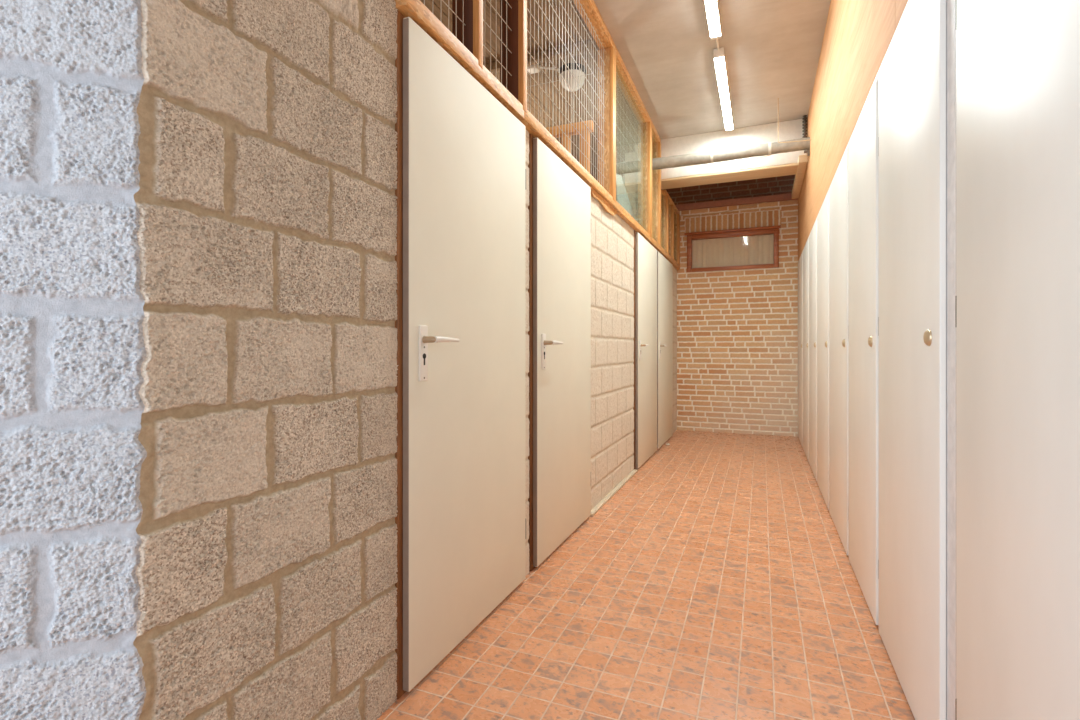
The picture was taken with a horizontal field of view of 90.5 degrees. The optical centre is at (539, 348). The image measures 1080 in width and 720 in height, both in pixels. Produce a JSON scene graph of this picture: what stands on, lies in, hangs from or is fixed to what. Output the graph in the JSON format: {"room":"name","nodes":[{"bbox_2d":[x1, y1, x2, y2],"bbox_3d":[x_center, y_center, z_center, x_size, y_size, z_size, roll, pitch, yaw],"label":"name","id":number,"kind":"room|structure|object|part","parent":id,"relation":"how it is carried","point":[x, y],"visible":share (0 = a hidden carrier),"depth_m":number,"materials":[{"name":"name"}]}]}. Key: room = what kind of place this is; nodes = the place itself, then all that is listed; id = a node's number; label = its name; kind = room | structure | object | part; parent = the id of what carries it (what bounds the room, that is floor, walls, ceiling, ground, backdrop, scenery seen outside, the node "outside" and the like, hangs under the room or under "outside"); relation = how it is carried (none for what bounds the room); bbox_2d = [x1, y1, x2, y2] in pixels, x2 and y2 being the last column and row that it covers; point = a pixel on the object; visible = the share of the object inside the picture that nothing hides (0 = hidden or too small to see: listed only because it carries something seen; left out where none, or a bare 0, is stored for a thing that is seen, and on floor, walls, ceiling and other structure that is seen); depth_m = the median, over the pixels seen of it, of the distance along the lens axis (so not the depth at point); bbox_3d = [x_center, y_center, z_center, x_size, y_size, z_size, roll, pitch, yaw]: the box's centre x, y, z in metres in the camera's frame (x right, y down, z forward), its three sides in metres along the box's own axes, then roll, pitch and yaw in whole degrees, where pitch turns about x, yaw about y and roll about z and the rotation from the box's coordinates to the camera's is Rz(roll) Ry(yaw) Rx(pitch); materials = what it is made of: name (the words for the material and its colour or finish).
{"room":"storage corridor","nodes":[
{"label":"storage corridor","id":0,"kind":"room"},
{"bbox_2d":[0,0,146,719],"bbox_3d":[-1.351,-0.569,0.824,1.102,3.248,1.017,0,0,22],"label":"wall","id":1,"kind":"structure","parent":0,"point":[73,351],"depth_m":0.91,"materials":[{"name":"concrete"}]},
{"bbox_2d":[133,0,679,719],"bbox_3d":[0.458,-0.570,3.970,0.248,3.249,6.490,0,0,22],"label":"wall","id":2,"kind":"structure","parent":0,"point":[265,200],"depth_m":1.23,"materials":[{"name":"concrete"}]},
{"bbox_3d":[-0.232,-1.597,2.010,0.026,1.084,0.034,0,0,22],"label":"post","id":3,"kind":"part","parent":2,"relation":"part of","materials":[{"name":"brown wood"}]},
{"bbox_3d":[-0.077,-1.597,2.386,0.026,1.084,0.042,0,0,22],"label":"post","id":4,"kind":"part","parent":2,"relation":"part of","materials":[{"name":"brown wood"}]},
{"bbox_2d":[525,129,529,575],"bbox_3d":[-0.145,0.019,2.507,0.168,2.072,0.098,0,0,22],"label":"wall strip","id":5,"kind":"object","parent":2,"relation":"attached to","point":[527,422],"visible":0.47,"depth_m":2.50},
{"bbox_2d":[395,10,525,699],"bbox_3d":[-0.250,0.019,2.019,0.171,2.072,0.899,0,0,22],"label":"door","id":6,"kind":"structure","parent":5,"relation":"attached to","point":[460,520],"depth_m":1.86,"materials":[{"name":"beige paint"}]},
{"bbox_3d":[-0.292,0.019,2.037,0.080,2.072,0.899,0,0,22],"label":"frame","id":7,"kind":"part","parent":6,"relation":"part of","materials":[{"name":"brown wood"}]},
{"bbox_3d":[-0.366,0.015,1.676,0.009,0.174,0.042,0,0,22],"label":"handle plate","id":8,"kind":"part","parent":6,"relation":"part of","materials":[{"name":"silver metal"}]},
{"bbox_3d":[-0.297,-0.029,1.714,0.025,0.021,0.135,0,0,22],"label":"lever","id":9,"kind":"part","parent":6,"relation":"part of","materials":[{"name":"silver metal"}]},
{"bbox_2d":[589,186,617,214],"bbox_3d":[0.444,-0.988,3.688,0.014,0.062,0.705,0,0,22],"label":"wood offcut","id":10,"kind":"object","parent":2,"relation":"attached to","point":[607,207],"visible":0.95,"depth_m":3.66,"materials":[{"name":"brown wood"}]},
{"bbox_3d":[0.522,-1.597,3.834,0.026,1.084,0.085,0,0,22],"label":"post","id":11,"kind":"part","parent":2,"relation":"part of","materials":[{"name":"brown wood"}]},
{"bbox_3d":[0.389,-2.167,3.621,0.096,0.054,4.359,0,0,22],"label":"rail","id":12,"kind":"part","parent":2,"relation":"part of","materials":[{"name":"brown wood"}]},
{"bbox_2d":[616,173,633,217],"bbox_3d":[0.826,-1.315,5.010,0.042,0.460,0.830,0,0,22],"label":"sheet","id":13,"kind":"object","parent":2,"relation":"attached to","point":[632,213],"visible":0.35,"depth_m":4.79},
{"bbox_3d":[1.046,-1.597,5.102,0.026,1.084,0.110,0,0,22],"label":"post","id":14,"kind":"part","parent":2,"relation":"part of","materials":[{"name":"brown wood"}]},
{"bbox_3d":[1.245,-1.597,5.583,0.026,1.084,0.070,0,0,22],"label":"post","id":15,"kind":"part","parent":2,"relation":"part of","materials":[{"name":"brown wood"}]},
{"bbox_3d":[1.440,-1.385,6.054,0.026,0.659,0.090,0,0,22],"label":"post","id":16,"kind":"part","parent":2,"relation":"part of","materials":[{"name":"brown wood"}]},
{"bbox_3d":[1.555,-1.735,6.439,0.096,0.040,1.088,0,0,22],"label":"rail","id":17,"kind":"part","parent":2,"relation":"part of","materials":[{"name":"brown wood"}]},
{"bbox_3d":[1.589,-1.385,6.415,0.026,0.659,0.070,0,0,22],"label":"post","id":18,"kind":"part","parent":2,"relation":"part of","materials":[{"name":"brown wood"}]},
{"bbox_3d":[1.778,-1.385,6.872,0.026,0.659,0.100,0,0,22],"label":"post","id":19,"kind":"part","parent":2,"relation":"part of","materials":[{"name":"brown wood"}]},
{"bbox_2d":[591,196,633,509],"bbox_3d":[0.474,0.018,4.007,0.166,2.074,1.348,0,0,22],"label":"wall","id":20,"kind":"structure","parent":0,"point":[612,238],"depth_m":3.91,"materials":[{"name":"white brick"}]},
{"bbox_2d":[528,134,590,570],"bbox_3d":[0.132,0.019,2.943,0.171,2.072,0.894,0,0,22],"label":"door","id":21,"kind":"structure","parent":20,"relation":"in","point":[559,291],"depth_m":2.81,"materials":[{"name":"beige paint"}]},
{"bbox_3d":[0.090,0.019,2.960,0.080,2.072,0.894,0,0,22],"label":"frame","id":22,"kind":"part","parent":21,"relation":"part of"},
{"bbox_3d":[0.017,0.015,2.602,0.009,0.174,0.042,0,0,22],"label":"handle plate","id":23,"kind":"part","parent":21,"relation":"part of","materials":[{"name":"silver metal"}]},
{"bbox_3d":[0.085,-0.029,2.640,0.025,0.021,0.135,0,0,22],"label":"lever","id":24,"kind":"part","parent":21,"relation":"part of","materials":[{"name":"silver metal"}]},
{"bbox_2d":[590,469,637,516],"bbox_3d":[0.565,1.047,3.982,0.041,0.016,1.341,0,0,22],"label":"baseboard","id":25,"kind":"structure","parent":20,"relation":"attached to","point":[623,482],"depth_m":3.84,"materials":[{"name":"beige wood"}]},
{"bbox_2d":[633,230,656,468],"bbox_3d":[1.000,0.019,5.041,0.171,2.072,0.944,0,0,22],"label":"door","id":26,"kind":"structure","parent":20,"relation":"in","point":[645,254],"depth_m":4.91,"materials":[{"name":"beige paint"}]},
{"bbox_3d":[0.958,0.019,5.058,0.080,2.072,0.944,0,0,22],"label":"frame","id":27,"kind":"part","parent":26,"relation":"part of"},
{"bbox_3d":[0.875,0.015,4.676,0.009,0.174,0.042,0,0,22],"label":"handle plate","id":28,"kind":"part","parent":26,"relation":"part of","materials":[{"name":"silver metal"}]},
{"bbox_2d":[420,0,830,179],"bbox_3d":[0.092,-2.244,3.100,4.200,0.142,9.000,0,0,22],"label":"ceiling","id":29,"kind":"structure","parent":0,"point":[772,48],"depth_m":4.04,"materials":[{"name":"paint"}]},
{"bbox_2d":[527,64,558,73],"bbox_3d":[0.022,-2.147,4.094,0.260,0.049,0.108,0,0,2],"label":"junction box","id":30,"kind":"object","parent":29,"relation":"attached to","point":[536,65],"visible":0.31,"depth_m":4.09,"materials":[{"name":"white plastic"}]},
{"bbox_2d":[560,63,585,91],"bbox_3d":[0.253,-2.091,4.170,0.210,0.161,0.210,0,0,22],"label":"lamp","id":31,"kind":"object","parent":29,"relation":"attached to","point":[573,64],"visible":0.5,"depth_m":4.10,"materials":[{"name":"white glass"}]},
{"bbox_2d":[704,0,720,39],"bbox_3d":[0.926,-2.165,2.999,0.072,0.060,1.510,0,0,22],"label":"lamp","id":32,"kind":"object","parent":29,"relation":"attached to","point":[712,8],"visible":1,"depth_m":3.48,"materials":[{"name":"white plastic"}]},
{"bbox_2d":[636,119,806,178],"bbox_3d":[1.826,-1.988,5.527,1.650,0.415,0.250,0,0,22],"label":"beam","id":33,"kind":"structure","parent":29,"relation":"attached to","point":[792,129],"depth_m":5.35,"materials":[{"name":"white paint"}]},
{"bbox_2d":[661,163,797,189],"bbox_3d":[1.942,-1.768,5.513,1.415,0.022,0.306,0,0,22],"label":"board","id":34,"kind":"object","parent":33,"relation":"attached to","point":[786,169],"visible":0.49,"depth_m":5.47,"materials":[{"name":"beige wood"}]},
{"bbox_2d":[713,47,732,130],"bbox_3d":[1.582,-2.165,4.583,0.072,0.060,1.460,0,0,22],"label":"lamp","id":35,"kind":"object","parent":29,"relation":"attached to","point":[719,56],"visible":1,"depth_m":4.37,"materials":[{"name":"white plastic"}]},
{"bbox_2d":[778,98,811,142],"bbox_3d":[2.213,-1.994,4.653,0.273,0.399,0.008,0,0,16],"label":"wire","id":36,"kind":"object","parent":29,"relation":"hanging from","point":[778,98],"visible":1,"depth_m":4.68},
{"bbox_2d":[802,115,806,137],"bbox_3d":[2.497,-2.046,5.049,0.042,0.292,0.042,0,0,22],"label":"hose","id":37,"kind":"object","parent":29,"relation":"hanging from","point":[804,118],"visible":0.72,"depth_m":5.04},
{"bbox_2d":[625,152,637,221],"bbox_3d":[1.155,-0.495,6.091,0.128,3.100,1.100,0,0,22],"label":"wall","id":38,"kind":"structure","parent":0,"point":[632,153],"depth_m":5.59,"materials":[{"name":"white paint"}]},
{"bbox_2d":[377,430,914,719],"bbox_3d":[-0.099,1.115,2.638,4.200,0.120,10.000,0,0,22],"label":"floor","id":39,"kind":"structure","parent":0,"point":[719,581],"depth_m":2.12,"materials":[{"name":"tile"}]},
{"bbox_2d":[483,39,592,172],"bbox_3d":[-0.479,-0.558,4.137,1.852,3.226,0.060,0,0,22],"label":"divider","id":40,"kind":"object","parent":39,"relation":"on","point":[555,54],"visible":0.12,"depth_m":3.85,"materials":[{"name":"brown wood"}]},
{"bbox_3d":[-0.480,-2.142,4.138,1.850,0.058,0.060,0,0,22],"label":"rail","id":41,"kind":"part","parent":40,"relation":"part of","materials":[{"name":"brown wood"}]},
{"bbox_3d":[-0.480,-1.573,4.138,1.850,0.065,0.060,0,0,22],"label":"rail","id":42,"kind":"part","parent":40,"relation":"part of","materials":[{"name":"brown wood"}]},
{"bbox_2d":[798,249,803,447],"bbox_3d":[3.168,0.009,5.872,0.594,2.092,0.902,0,0,22],"label":"door","id":43,"kind":"structure","parent":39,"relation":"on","point":[800,262],"depth_m":5.92,"materials":[{"name":"paint"}]},
{"bbox_2d":[803,235,809,461],"bbox_3d":[2.852,0.009,5.108,0.594,2.092,0.778,0,0,22],"label":"door","id":44,"kind":"structure","parent":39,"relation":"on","point":[806,247],"depth_m":5.13,"materials":[{"name":"paint"}]},
{"bbox_2d":[809,216,817,480],"bbox_3d":[2.559,0.009,4.401,0.594,2.092,0.778,0,0,22],"label":"door","id":45,"kind":"structure","parent":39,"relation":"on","point":[813,234],"depth_m":4.44,"materials":[{"name":"paint"}]},
{"bbox_2d":[817,187,829,509],"bbox_3d":[2.259,0.009,3.676,0.594,2.092,0.818,0,0,22],"label":"door","id":46,"kind":"structure","parent":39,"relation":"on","point":[823,215],"depth_m":3.72,"materials":[{"name":"paint"}]},
{"bbox_2d":[829,140,849,555],"bbox_3d":[1.949,0.009,2.925,0.594,2.092,0.833,0,0,22],"label":"door","id":47,"kind":"structure","parent":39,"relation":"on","point":[839,187],"depth_m":2.96,"materials":[{"name":"paint"}]},
{"bbox_2d":[848,66,880,624],"bbox_3d":[1.652,0.009,2.206,0.594,2.092,0.748,0,0,22],"label":"door","id":48,"kind":"structure","parent":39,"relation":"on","point":[863,193],"depth_m":2.24,"materials":[{"name":"paint"}]},
{"bbox_3d":[1.292,-0.028,2.098,0.013,0.044,0.044,0,0,22],"label":"knob","id":49,"kind":"part","parent":48,"relation":"part of","materials":[{"name":"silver metal"}]},
{"bbox_2d":[878,0,954,719],"bbox_3d":[1.362,0.009,1.505,0.594,2.092,0.795,0,0,22],"label":"door","id":50,"kind":"structure","parent":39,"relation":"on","point":[916,139],"depth_m":1.47,"materials":[{"name":"paint"}]},
{"bbox_3d":[0.994,-0.028,1.376,0.013,0.044,0.044,0,0,22],"label":"knob","id":51,"kind":"part","parent":50,"relation":"part of","materials":[{"name":"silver metal"}]},
{"bbox_2d":[955,0,1079,719],"bbox_3d":[1.046,0.009,0.726,0.582,2.092,0.882,0,0,22],"label":"door","id":52,"kind":"structure","parent":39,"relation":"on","point":[1017,62],"depth_m":0.91,"materials":[{"name":"paint"}]},
{"bbox_2d":[673,267,676,432],"bbox_3d":[1.599,0.018,6.727,0.166,2.074,0.544,0,0,22],"label":"wall","id":53,"kind":"structure","parent":0,"point":[674,269],"depth_m":6.77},
{"bbox_2d":[657,251,672,448],"bbox_3d":[1.383,0.019,5.967,0.171,2.072,0.999,0,0,22],"label":"door","id":54,"kind":"structure","parent":53,"relation":"in","point":[664,267],"depth_m":5.87,"materials":[{"name":"beige paint"}]},
{"bbox_3d":[1.248,0.015,5.577,0.009,0.174,0.042,0,0,22],"label":"handle plate","id":55,"kind":"part","parent":54,"relation":"part of","materials":[{"name":"silver metal"}]},
{"bbox_2d":[661,175,794,204],"bbox_3d":[2.321,-1.978,6.990,1.848,0.426,0.107,0,0,22],"label":"wall","id":56,"kind":"structure","parent":0,"point":[781,184],"depth_m":6.87,"materials":[{"name":"brick"}]},
{"bbox_2d":[677,200,797,436],"bbox_3d":[2.481,-0.372,6.783,1.500,2.855,0.247,0,0,22],"label":"wall","id":57,"kind":"structure","parent":0,"point":[737,330],"depth_m":6.65,"materials":[{"name":"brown brick"}]},
{"bbox_2d":[680,202,765,215],"bbox_3d":[2.239,-1.732,6.692,1.123,0.115,0.070,0,0,22],"label":"cable","id":58,"kind":"object","parent":57,"relation":"attached to","point":[763,202],"visible":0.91,"depth_m":6.65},
{"bbox_2d":[684,225,780,271],"bbox_3d":[2.431,-1.221,6.783,1.199,0.680,0.345,0,0,22],"label":"window","id":59,"kind":"structure","parent":57,"relation":"in","point":[754,247],"depth_m":6.71,"materials":[{"name":"red wood"}]},
{"bbox_2d":[692,234,773,267],"bbox_3d":[2.416,-1.221,6.746,1.039,0.560,0.016,0,0,22],"label":"curtain","id":60,"kind":"object","parent":59,"relation":"hanging from","point":[750,249],"depth_m":6.73,"materials":[{"name":"beige fabric"}]},
{"bbox_2d":[675,193,797,210],"bbox_3d":[2.411,-1.815,6.673,1.455,0.070,0.125,0,0,22],"label":"lintel","id":61,"kind":"object","parent":57,"relation":"attached to","point":[781,197],"visible":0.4,"depth_m":6.62,"materials":[{"name":"brown wood"}]},
{"bbox_2d":[798,0,907,260],"bbox_3d":[1.435,-1.617,2.379,0.027,1.155,8.694,0,0,22],"label":"wall","id":62,"kind":"structure","parent":0,"point":[858,34],"depth_m":3.03,"materials":[{"name":"brown wood"}]},
{"bbox_2d":[616,137,809,173],"bbox_3d":[1.580,-1.827,5.190,1.853,0.164,0.117,0,0,22],"label":"pipe","id":63,"kind":"object","parent":62,"relation":"attached to","point":[712,156],"visible":0.88,"depth_m":5.07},
{"bbox_2d":[722,155,769,161],"bbox_3d":[1.933,-1.779,5.040,0.421,0.030,0.008,0,0,22],"label":"cable","id":64,"kind":"object","parent":63,"relation":"hanging from","point":[767,155],"visible":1,"depth_m":5.04,"materials":[{"name":"white plastic"}]},
{"bbox_2d":[792,154,807,198],"bbox_3d":[2.720,-1.780,5.628,0.075,0.070,1.320,0,0,22],"label":"trim","id":65,"kind":"structure","parent":62,"relation":"attached to","point":[803,159],"depth_m":5.43,"materials":[{"name":"brown wood"}]}
]}

